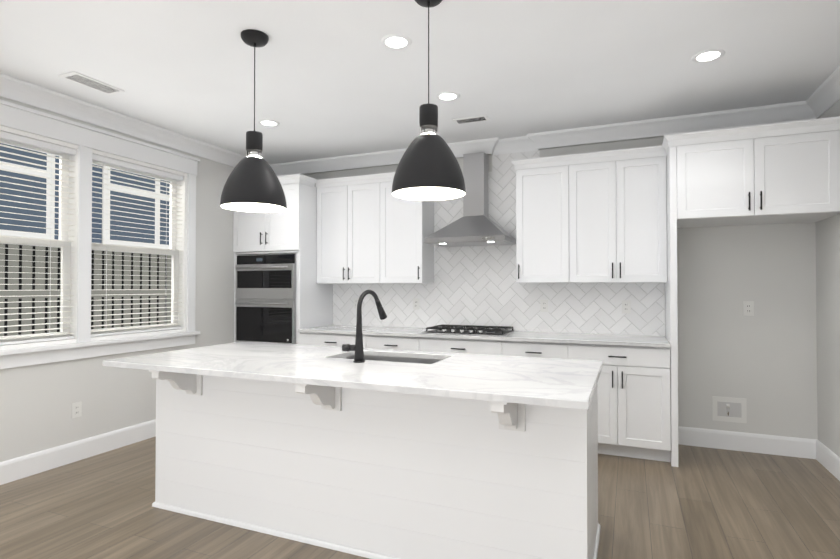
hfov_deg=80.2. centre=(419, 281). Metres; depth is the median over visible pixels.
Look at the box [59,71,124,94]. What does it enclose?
ceiling vent
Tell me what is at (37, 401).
wall
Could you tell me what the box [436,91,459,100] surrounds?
recessed light
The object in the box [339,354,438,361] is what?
sink
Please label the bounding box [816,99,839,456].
wall
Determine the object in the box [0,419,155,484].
baseboard
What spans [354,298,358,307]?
outlet
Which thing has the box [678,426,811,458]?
baseboard
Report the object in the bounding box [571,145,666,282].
upper cabinet
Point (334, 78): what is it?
ceiling
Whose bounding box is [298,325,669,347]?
countertop
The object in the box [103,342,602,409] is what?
island countertop
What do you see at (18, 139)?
window blinds
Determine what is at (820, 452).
baseboard
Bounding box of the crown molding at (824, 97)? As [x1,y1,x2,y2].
[0,65,839,175]
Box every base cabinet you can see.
[300,332,365,347]
[366,336,417,350]
[418,336,501,354]
[502,340,569,358]
[570,344,670,461]
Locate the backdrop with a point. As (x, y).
(118, 277)
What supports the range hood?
attached to the wall at (762, 361)
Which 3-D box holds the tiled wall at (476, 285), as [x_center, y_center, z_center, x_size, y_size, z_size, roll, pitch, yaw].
[0.567,-0.381,4.951,3.346,1.721,0.008,0,-1,23]
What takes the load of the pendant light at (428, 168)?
hanging from the ceiling
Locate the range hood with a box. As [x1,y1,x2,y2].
[424,152,515,246]
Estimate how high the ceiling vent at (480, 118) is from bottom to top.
0.009 m
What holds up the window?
in the wall at (37, 401)
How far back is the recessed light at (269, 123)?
4.31 m
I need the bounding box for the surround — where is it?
[662,116,839,466]
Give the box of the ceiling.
[0,0,839,163]
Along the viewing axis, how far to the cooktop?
4.52 m
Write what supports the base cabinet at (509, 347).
on the floor
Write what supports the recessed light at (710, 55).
in the ceiling
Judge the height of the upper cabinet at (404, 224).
1.098 m
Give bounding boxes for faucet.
[339,290,386,361]
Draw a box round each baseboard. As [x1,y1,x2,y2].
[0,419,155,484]
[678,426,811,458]
[812,439,839,480]
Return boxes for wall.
[0,96,234,461]
[303,136,817,439]
[333,150,664,335]
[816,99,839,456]
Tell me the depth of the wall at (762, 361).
4.07 m
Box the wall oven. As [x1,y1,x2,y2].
[235,254,295,343]
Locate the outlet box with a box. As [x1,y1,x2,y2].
[712,396,746,422]
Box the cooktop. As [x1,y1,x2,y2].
[421,324,514,335]
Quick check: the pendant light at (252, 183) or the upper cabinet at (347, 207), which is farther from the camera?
the upper cabinet at (347, 207)
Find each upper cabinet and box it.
[315,173,378,283]
[379,173,433,283]
[515,154,570,282]
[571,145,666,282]
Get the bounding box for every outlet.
[72,401,81,417]
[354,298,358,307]
[413,298,418,309]
[540,300,547,311]
[622,300,630,313]
[743,301,753,315]
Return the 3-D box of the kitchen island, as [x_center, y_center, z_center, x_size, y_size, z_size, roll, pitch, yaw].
[-0.368,0.922,2.778,2.530,0.890,1.030,0,-1,23]
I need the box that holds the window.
[0,99,199,368]
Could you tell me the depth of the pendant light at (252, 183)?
2.73 m
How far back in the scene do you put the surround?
3.57 m
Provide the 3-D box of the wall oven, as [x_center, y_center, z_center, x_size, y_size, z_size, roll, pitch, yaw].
[-1.514,0.192,5.412,0.760,0.935,0.641,0,-1,23]
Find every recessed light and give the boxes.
[258,119,279,126]
[381,34,411,49]
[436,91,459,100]
[691,49,724,62]
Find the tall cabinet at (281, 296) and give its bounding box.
[233,174,332,344]
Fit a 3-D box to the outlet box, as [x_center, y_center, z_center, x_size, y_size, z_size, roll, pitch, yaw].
[2.541,1.056,4.095,0.240,0.200,0.024,0,-1,23]
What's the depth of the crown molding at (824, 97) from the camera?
4.26 m
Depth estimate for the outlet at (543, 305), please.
4.68 m
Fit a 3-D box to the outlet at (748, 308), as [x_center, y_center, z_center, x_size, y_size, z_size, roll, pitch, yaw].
[2.673,0.223,4.058,0.072,0.116,0.008,0,-1,23]
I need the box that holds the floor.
[0,436,839,558]
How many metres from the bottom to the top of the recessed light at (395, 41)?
0.006 m
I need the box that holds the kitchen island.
[109,366,600,558]
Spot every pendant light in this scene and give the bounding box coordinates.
[220,29,286,212]
[392,0,465,200]
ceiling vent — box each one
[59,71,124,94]
[452,115,489,124]
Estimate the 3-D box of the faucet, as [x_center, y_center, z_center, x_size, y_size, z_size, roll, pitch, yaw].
[-0.315,0.248,2.866,0.140,0.400,0.315,0,-1,23]
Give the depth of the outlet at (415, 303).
5.19 m
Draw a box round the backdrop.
[0,143,170,336]
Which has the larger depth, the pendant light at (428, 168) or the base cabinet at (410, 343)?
the base cabinet at (410, 343)
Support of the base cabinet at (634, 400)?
on the floor
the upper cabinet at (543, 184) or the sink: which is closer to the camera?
the sink
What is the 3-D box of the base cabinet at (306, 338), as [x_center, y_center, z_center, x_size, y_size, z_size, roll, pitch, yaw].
[-0.740,0.955,5.151,0.768,0.883,0.617,0,-1,23]
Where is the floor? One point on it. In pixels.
(704, 503)
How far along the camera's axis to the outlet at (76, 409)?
3.83 m
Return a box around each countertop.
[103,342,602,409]
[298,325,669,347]
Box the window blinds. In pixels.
[0,131,182,344]
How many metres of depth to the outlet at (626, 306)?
4.40 m
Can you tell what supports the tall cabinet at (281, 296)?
on the floor

